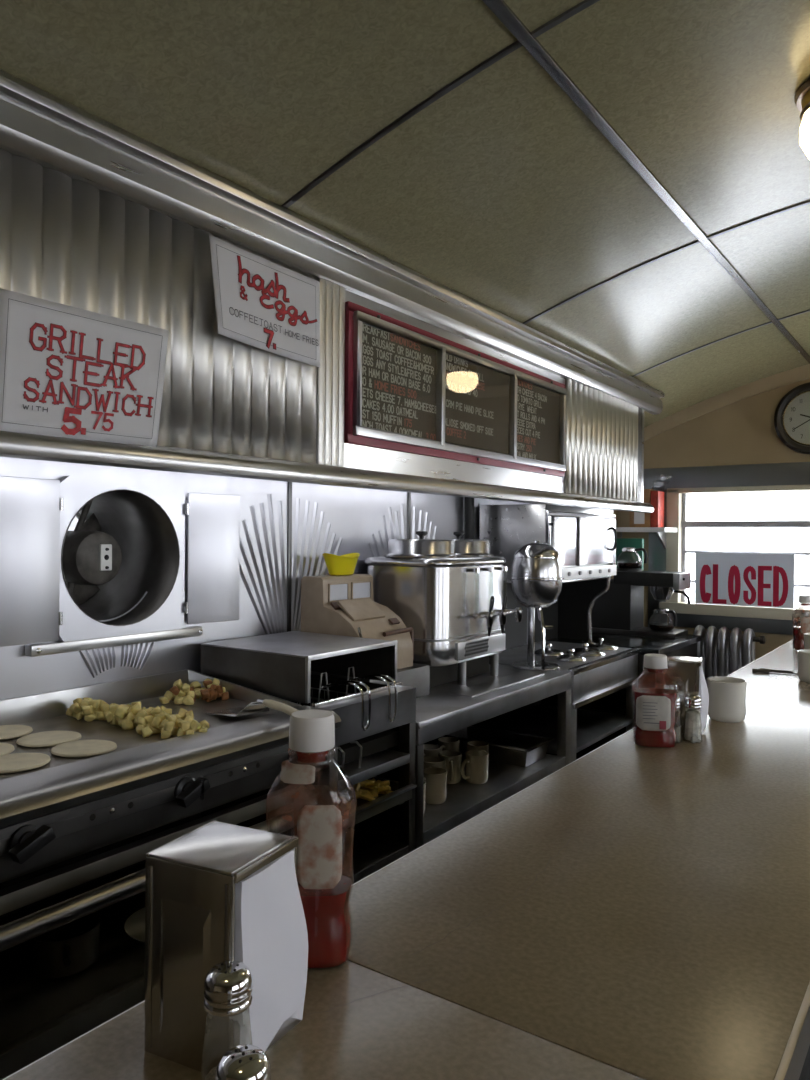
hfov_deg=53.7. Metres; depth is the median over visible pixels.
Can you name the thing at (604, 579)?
shelf
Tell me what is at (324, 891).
ketchup bottle
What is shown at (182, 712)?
potato chunk
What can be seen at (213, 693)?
potato
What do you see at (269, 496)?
wall decoration
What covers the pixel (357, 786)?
fry
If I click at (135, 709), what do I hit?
potato chunk
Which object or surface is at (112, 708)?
potato chunk
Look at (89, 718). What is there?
potato chunk
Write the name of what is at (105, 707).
potato chunk
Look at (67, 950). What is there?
pan
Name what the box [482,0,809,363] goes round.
trim
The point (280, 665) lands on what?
box shelf
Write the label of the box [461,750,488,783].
coffee mug
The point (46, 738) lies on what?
pancake
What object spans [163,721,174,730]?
potato chunk
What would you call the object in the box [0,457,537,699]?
wall
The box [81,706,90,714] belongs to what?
potato chunk
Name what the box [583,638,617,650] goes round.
lid
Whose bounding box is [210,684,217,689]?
potato
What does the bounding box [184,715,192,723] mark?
potato chunk
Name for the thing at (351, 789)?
fry
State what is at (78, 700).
potato chunk
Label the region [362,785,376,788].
fry
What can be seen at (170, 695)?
potato chunk
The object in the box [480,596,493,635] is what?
faucet
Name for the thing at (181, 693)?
potato chunk
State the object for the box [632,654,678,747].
ketchup bottle
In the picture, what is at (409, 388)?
menu board
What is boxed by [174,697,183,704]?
potato chunk
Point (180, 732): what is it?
potato chunk
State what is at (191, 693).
potato chunk
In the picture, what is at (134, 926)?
plate
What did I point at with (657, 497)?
carton
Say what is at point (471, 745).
coffee mug
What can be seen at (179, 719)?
potato chunk
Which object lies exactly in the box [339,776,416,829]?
tray
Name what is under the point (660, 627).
coffee carafe
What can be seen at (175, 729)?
potato chunk
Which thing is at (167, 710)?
potato chunk
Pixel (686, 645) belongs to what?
countertop
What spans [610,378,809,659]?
wall
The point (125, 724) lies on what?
potato chunk
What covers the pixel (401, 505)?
trim
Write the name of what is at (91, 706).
potato chunk
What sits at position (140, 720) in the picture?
potato chunk
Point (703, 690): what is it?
napkins
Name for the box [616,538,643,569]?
carton
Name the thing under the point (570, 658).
lid
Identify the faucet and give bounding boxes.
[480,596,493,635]
[494,595,507,633]
[507,607,521,621]
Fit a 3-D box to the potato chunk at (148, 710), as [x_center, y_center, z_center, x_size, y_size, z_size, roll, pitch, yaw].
[-0.539,0.363,1.679,0.020,0.019,0.022,1,0,33]
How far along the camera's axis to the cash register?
2.35 m
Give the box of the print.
[643,702,658,723]
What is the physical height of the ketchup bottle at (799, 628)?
0.195 m
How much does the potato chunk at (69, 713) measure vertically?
0.021 m
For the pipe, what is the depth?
3.16 m
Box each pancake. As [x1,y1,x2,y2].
[0,725,32,739]
[0,743,14,755]
[0,753,50,773]
[16,731,80,747]
[51,739,116,757]
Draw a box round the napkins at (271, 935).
[234,849,307,1051]
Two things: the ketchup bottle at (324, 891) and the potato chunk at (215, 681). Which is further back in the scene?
the potato chunk at (215, 681)
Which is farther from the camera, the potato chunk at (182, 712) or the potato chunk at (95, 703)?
the potato chunk at (95, 703)
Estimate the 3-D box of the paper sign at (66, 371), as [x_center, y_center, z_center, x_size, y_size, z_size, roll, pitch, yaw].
[-0.516,-0.269,1.308,0.010,0.215,0.318,1,0,35]
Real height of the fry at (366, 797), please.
0.033 m
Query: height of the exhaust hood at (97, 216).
0.580 m
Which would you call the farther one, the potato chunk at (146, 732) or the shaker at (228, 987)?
the potato chunk at (146, 732)
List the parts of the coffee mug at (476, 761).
handle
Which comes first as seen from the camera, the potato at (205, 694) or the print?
the print
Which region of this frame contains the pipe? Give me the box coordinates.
[464,497,473,538]
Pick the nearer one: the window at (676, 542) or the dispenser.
the dispenser
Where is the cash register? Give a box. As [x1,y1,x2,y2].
[301,574,413,668]
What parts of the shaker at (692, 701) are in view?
glass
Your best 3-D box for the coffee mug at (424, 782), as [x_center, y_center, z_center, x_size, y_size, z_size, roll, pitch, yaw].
[0.018,0.724,2.229,0.075,0.089,0.101,1,0,14]
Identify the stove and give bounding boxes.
[474,576,640,762]
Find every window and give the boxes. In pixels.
[659,484,809,620]
[686,502,809,607]
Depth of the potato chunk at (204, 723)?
1.65 m
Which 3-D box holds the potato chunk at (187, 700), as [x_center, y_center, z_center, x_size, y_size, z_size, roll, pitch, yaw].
[-0.513,0.379,1.890,0.028,0.025,0.024,0,0,-20]
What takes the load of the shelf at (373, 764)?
attached to the shelf unit at (387, 750)
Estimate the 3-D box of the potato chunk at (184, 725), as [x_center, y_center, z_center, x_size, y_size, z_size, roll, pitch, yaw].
[-0.433,0.366,1.578,0.018,0.017,0.018,0,0,-23]
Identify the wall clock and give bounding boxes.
[774,382,809,453]
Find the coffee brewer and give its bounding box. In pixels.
[591,568,690,638]
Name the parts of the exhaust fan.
lamp shade, blade, blade, motor, motor plate, plate, lamp shade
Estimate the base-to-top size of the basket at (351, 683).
0.152 m
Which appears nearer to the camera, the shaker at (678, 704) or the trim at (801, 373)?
the shaker at (678, 704)
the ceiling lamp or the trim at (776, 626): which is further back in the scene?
the trim at (776, 626)
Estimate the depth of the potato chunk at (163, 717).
1.61 m
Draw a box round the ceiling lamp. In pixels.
[794,78,809,159]
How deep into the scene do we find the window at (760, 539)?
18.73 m
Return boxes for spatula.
[205,699,298,716]
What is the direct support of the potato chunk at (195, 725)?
on the griddle
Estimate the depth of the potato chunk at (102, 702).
1.74 m
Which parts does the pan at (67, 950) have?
handle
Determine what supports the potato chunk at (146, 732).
on the griddle
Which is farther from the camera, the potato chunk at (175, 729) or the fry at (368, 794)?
the fry at (368, 794)
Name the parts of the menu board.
letter panel, letter panel, letter panel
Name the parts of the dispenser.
stand post, dome lid, spout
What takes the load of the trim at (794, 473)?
attached to the wall at (742, 432)
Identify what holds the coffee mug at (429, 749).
on the countertop at (450, 707)
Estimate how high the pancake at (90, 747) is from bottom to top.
0.009 m
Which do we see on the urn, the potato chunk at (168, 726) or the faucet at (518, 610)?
the faucet at (518, 610)
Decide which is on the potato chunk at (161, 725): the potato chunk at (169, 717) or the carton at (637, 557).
the potato chunk at (169, 717)
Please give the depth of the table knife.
2.36 m
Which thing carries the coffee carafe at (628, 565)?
on the coffee brewer
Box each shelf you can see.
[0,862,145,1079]
[201,631,396,703]
[337,749,409,790]
[342,828,408,884]
[423,744,564,844]
[482,704,632,754]
[503,576,610,582]
[616,527,676,548]
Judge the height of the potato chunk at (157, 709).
0.024 m
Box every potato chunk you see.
[66,708,73,715]
[71,703,80,713]
[73,698,81,703]
[74,711,83,719]
[79,699,89,708]
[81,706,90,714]
[84,705,94,715]
[84,713,95,721]
[89,700,100,708]
[97,712,105,719]
[98,700,107,711]
[101,704,108,712]
[105,712,112,722]
[109,704,118,714]
[110,715,118,724]
[114,704,128,717]
[118,716,125,726]
[121,720,133,729]
[126,713,134,720]
[130,703,141,714]
[135,710,147,717]
[136,716,145,726]
[136,725,144,734]
[141,727,152,737]
[144,715,152,723]
[145,708,151,714]
[149,726,160,733]
[151,706,161,716]
[151,717,162,729]
[158,713,167,719]
[159,697,168,703]
[159,719,168,729]
[161,728,171,738]
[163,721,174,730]
[164,708,171,713]
[165,692,174,700]
[166,714,176,722]
[171,727,178,734]
[173,679,182,688]
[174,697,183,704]
[175,718,181,728]
[177,729,185,736]
[178,689,185,696]
[178,708,187,718]
[178,719,187,728]
[181,721,189,730]
[182,684,189,692]
[182,695,193,704]
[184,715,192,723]
[185,691,194,698]
[185,729,193,734]
[186,710,193,718]
[189,681,200,688]
[190,719,200,731]
[195,690,200,698]
[199,727,207,731]
[200,720,209,728]
[212,678,219,684]
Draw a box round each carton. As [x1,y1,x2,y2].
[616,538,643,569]
[630,489,655,526]
[650,491,663,526]
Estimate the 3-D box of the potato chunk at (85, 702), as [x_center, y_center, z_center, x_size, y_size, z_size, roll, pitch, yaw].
[-0.695,0.357,1.737,0.027,0.022,0.022,0,0,5]
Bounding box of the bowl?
[322,553,359,575]
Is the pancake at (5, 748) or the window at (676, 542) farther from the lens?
the window at (676, 542)
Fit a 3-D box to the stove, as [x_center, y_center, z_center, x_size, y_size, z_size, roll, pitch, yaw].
[0.657,0.750,3.372,0.491,1.172,0.870,1,0,35]
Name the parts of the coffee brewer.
plate, funnel handle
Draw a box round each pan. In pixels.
[24,911,101,979]
[442,725,553,766]
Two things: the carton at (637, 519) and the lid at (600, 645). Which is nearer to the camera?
the lid at (600, 645)
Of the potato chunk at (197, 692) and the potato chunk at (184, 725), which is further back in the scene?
the potato chunk at (197, 692)
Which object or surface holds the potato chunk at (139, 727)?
on the griddle
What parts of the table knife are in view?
handle, blade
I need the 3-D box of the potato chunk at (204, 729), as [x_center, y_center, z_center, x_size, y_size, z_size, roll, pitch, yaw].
[-0.399,0.381,1.585,0.017,0.021,0.018,0,0,-4]
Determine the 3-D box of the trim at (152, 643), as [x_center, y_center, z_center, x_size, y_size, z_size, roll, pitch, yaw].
[-0.679,0.283,1.898,0.010,0.073,0.211,1,0,35]
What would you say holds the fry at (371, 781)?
on the fry
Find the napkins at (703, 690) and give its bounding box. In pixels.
[699,664,708,733]
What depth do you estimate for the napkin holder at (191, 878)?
0.60 m
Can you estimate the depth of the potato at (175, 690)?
1.90 m
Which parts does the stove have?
panel, leg, panel, leg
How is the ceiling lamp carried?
attached to the ceiling
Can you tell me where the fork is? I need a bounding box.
[760,668,796,673]
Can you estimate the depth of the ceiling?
1.57 m
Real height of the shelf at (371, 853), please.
0.037 m
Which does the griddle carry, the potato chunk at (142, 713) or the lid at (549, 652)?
the potato chunk at (142, 713)
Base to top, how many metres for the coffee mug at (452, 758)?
0.089 m
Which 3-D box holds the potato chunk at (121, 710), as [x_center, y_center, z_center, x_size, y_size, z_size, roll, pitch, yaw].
[-0.591,0.357,1.668,0.026,0.025,0.020,0,0,4]
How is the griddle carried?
on the floor
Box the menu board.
[344,301,566,476]
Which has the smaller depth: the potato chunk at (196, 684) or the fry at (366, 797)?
the fry at (366, 797)
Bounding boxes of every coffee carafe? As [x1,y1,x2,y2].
[617,547,646,568]
[648,608,676,631]
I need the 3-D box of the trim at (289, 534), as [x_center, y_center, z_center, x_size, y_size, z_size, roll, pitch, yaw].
[-0.509,0.087,2.139,0.006,0.590,1.824,1,0,35]
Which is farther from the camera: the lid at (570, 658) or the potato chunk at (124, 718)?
the lid at (570, 658)
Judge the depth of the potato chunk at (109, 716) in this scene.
1.68 m
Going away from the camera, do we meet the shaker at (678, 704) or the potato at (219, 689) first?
the shaker at (678, 704)
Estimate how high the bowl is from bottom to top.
0.068 m
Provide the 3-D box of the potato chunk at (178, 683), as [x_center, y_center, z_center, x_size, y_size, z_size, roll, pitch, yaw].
[-0.550,0.352,1.936,0.021,0.031,0.025,0,0,7]
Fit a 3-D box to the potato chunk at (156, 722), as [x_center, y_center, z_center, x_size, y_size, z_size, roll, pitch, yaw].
[-0.497,0.369,1.609,0.022,0.030,0.022,1,0,43]
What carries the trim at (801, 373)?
attached to the wall at (742, 432)
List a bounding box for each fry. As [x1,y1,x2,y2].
[346,787,366,792]
[353,779,373,785]
[353,793,377,798]
[354,782,360,792]
[361,793,374,800]
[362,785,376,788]
[374,780,389,785]
[377,786,390,791]
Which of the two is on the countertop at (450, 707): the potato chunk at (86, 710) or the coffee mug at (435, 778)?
the coffee mug at (435, 778)
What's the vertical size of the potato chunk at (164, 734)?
0.023 m
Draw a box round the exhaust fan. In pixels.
[0,476,239,656]
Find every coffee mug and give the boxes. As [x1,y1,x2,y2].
[423,767,446,803]
[423,780,425,814]
[424,744,440,756]
[424,756,444,768]
[438,737,459,751]
[438,750,461,783]
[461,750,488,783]
[467,741,488,765]
[707,676,746,722]
[797,649,809,682]
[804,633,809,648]
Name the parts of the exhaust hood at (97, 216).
fluted panel, drip rail, trim post, flat panel, fluted panel, panel, post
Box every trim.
[79,642,153,677]
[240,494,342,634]
[281,0,599,208]
[287,482,410,631]
[368,504,436,556]
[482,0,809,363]
[522,200,809,324]
[631,309,809,376]
[644,364,809,440]
[644,462,809,488]
[648,489,666,626]
[669,613,800,634]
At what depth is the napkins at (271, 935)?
0.61 m
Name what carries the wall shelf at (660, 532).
attached to the wall at (742, 432)
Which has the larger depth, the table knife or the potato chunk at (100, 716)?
the table knife
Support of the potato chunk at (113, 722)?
on the griddle
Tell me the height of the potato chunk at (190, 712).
0.020 m
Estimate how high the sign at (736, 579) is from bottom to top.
0.263 m
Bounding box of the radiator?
[693,625,765,683]
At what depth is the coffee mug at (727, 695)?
1.72 m
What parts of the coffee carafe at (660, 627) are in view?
handle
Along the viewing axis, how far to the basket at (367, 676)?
1.98 m
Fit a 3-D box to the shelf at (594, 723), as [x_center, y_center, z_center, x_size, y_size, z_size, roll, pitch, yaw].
[0.618,0.772,3.308,0.450,0.017,0.720,1,0,35]
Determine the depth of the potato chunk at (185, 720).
1.60 m
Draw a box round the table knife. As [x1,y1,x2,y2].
[752,668,795,674]
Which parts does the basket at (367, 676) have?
handle rod, handle rod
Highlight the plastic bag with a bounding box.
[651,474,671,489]
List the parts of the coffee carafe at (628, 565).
handle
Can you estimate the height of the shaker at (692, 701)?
0.091 m
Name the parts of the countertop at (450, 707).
corner post, drip plate, corner post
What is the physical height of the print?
0.039 m
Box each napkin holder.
[144,820,298,1073]
[655,655,702,737]
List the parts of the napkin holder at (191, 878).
pressed panel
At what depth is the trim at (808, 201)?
2.29 m
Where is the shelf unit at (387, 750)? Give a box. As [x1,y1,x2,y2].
[290,674,416,884]
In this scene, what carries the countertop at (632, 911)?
on the floor
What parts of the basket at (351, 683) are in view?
handle rod, handle rod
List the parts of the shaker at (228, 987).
glass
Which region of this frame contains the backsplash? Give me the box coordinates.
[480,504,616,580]
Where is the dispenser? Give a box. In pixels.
[510,541,563,670]
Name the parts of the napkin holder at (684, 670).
pressed panel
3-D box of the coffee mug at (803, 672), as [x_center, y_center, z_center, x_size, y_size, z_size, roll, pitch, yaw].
[1.160,0.353,2.237,0.122,0.083,0.092,0,0,-17]
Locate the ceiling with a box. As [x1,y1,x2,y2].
[0,0,809,427]
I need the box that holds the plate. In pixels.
[124,907,144,941]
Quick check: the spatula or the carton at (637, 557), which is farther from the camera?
the carton at (637, 557)
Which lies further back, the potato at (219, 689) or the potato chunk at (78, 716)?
the potato at (219, 689)
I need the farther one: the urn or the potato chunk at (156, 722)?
the urn
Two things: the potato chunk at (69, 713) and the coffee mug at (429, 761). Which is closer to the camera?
the potato chunk at (69, 713)
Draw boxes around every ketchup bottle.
[266,709,356,969]
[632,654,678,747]
[792,595,809,649]
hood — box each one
[0,70,664,512]
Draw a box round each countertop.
[2,639,809,1079]
[415,664,570,848]
[545,632,700,687]
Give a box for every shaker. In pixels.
[200,960,252,1079]
[215,1044,270,1079]
[674,695,681,741]
[683,694,702,742]
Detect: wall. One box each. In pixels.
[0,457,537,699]
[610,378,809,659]
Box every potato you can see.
[169,686,179,694]
[200,689,209,698]
[203,680,211,688]
[209,688,217,699]
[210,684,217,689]
[216,685,222,692]
[221,692,228,699]
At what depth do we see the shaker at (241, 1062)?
0.46 m
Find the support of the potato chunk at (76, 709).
on the potato chunk at (78, 716)
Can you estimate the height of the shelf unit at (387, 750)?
0.962 m
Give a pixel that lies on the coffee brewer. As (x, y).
(620, 610)
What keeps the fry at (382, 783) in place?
on the fry
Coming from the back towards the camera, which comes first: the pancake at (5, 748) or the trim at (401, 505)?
the trim at (401, 505)
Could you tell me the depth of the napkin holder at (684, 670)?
1.59 m
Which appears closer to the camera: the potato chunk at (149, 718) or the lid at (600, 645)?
the potato chunk at (149, 718)
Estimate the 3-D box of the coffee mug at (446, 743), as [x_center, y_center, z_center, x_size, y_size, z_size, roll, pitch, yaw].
[0.148,0.723,2.708,0.075,0.089,0.101,0,0,2]
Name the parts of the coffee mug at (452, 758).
handle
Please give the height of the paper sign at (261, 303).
0.193 m
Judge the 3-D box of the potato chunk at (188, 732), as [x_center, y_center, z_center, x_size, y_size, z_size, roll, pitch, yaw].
[-0.421,0.382,1.565,0.018,0.020,0.017,0,0,-9]
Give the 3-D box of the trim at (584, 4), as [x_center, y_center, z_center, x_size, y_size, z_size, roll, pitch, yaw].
[0.612,-0.696,1.056,3.070,0.431,0.016,1,0,35]
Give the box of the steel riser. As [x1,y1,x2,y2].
[311,663,429,697]
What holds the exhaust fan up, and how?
attached to the wall at (354, 514)
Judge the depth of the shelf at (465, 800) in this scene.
2.46 m
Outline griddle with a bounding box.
[0,669,340,1079]
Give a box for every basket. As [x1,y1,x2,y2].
[297,672,370,730]
[299,667,396,722]
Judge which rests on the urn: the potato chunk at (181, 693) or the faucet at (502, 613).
the faucet at (502, 613)
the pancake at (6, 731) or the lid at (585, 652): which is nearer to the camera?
the pancake at (6, 731)
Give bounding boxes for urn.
[365,531,521,687]
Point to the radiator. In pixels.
(723, 653)
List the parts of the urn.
lid, lid knob, tank, lid knob, leg, lid, panel, leg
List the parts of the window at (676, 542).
sill, sash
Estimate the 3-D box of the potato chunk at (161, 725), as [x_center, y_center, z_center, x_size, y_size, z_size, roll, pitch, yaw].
[-0.479,0.373,1.604,0.020,0.029,0.026,1,0,44]
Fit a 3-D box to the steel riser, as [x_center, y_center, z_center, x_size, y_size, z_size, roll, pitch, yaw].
[-0.122,0.426,2.405,0.275,0.091,0.300,1,0,35]
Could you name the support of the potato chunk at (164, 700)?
on the griddle
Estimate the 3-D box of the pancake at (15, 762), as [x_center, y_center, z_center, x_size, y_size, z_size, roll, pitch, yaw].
[-0.674,0.385,1.383,0.109,0.009,0.115,1,0,35]
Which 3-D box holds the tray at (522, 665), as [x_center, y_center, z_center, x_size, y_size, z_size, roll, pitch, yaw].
[0.483,0.463,2.951,0.176,0.014,0.176,1,0,35]
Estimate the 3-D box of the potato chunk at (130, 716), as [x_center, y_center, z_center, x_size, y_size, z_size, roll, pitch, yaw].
[-0.570,0.368,1.658,0.018,0.021,0.019,0,0,-5]
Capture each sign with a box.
[0,288,168,446]
[209,235,319,366]
[695,552,794,608]
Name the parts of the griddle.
knob, cooking plate, stand panel, control panel, rail, knob, leg, knob, leg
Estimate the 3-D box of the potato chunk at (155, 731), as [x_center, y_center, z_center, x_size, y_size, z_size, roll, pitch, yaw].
[-0.503,0.382,1.615,0.022,0.027,0.024,0,0,-31]
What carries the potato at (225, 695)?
on the griddle
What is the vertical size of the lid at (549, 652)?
0.048 m
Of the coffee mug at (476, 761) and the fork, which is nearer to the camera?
the fork
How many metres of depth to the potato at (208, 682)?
1.97 m
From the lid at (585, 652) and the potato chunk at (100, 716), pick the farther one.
the lid at (585, 652)
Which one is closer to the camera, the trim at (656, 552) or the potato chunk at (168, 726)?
the potato chunk at (168, 726)
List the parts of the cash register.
display frame, edge trim, display frame, lever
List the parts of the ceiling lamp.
opal globe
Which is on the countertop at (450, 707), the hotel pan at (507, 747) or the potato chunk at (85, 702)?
the hotel pan at (507, 747)
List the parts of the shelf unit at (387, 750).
corner post, drain handle, drain handle, panel, corner post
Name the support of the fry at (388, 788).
on the fry
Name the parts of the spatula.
blade, handle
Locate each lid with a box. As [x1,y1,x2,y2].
[535,643,563,656]
[556,648,585,662]
[565,643,605,656]
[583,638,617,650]
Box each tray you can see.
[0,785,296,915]
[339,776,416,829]
[512,661,559,670]
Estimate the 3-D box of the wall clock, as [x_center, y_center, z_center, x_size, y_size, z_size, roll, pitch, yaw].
[1.942,-0.581,3.807,0.344,0.344,0.042,1,0,35]
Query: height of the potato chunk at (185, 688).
0.019 m

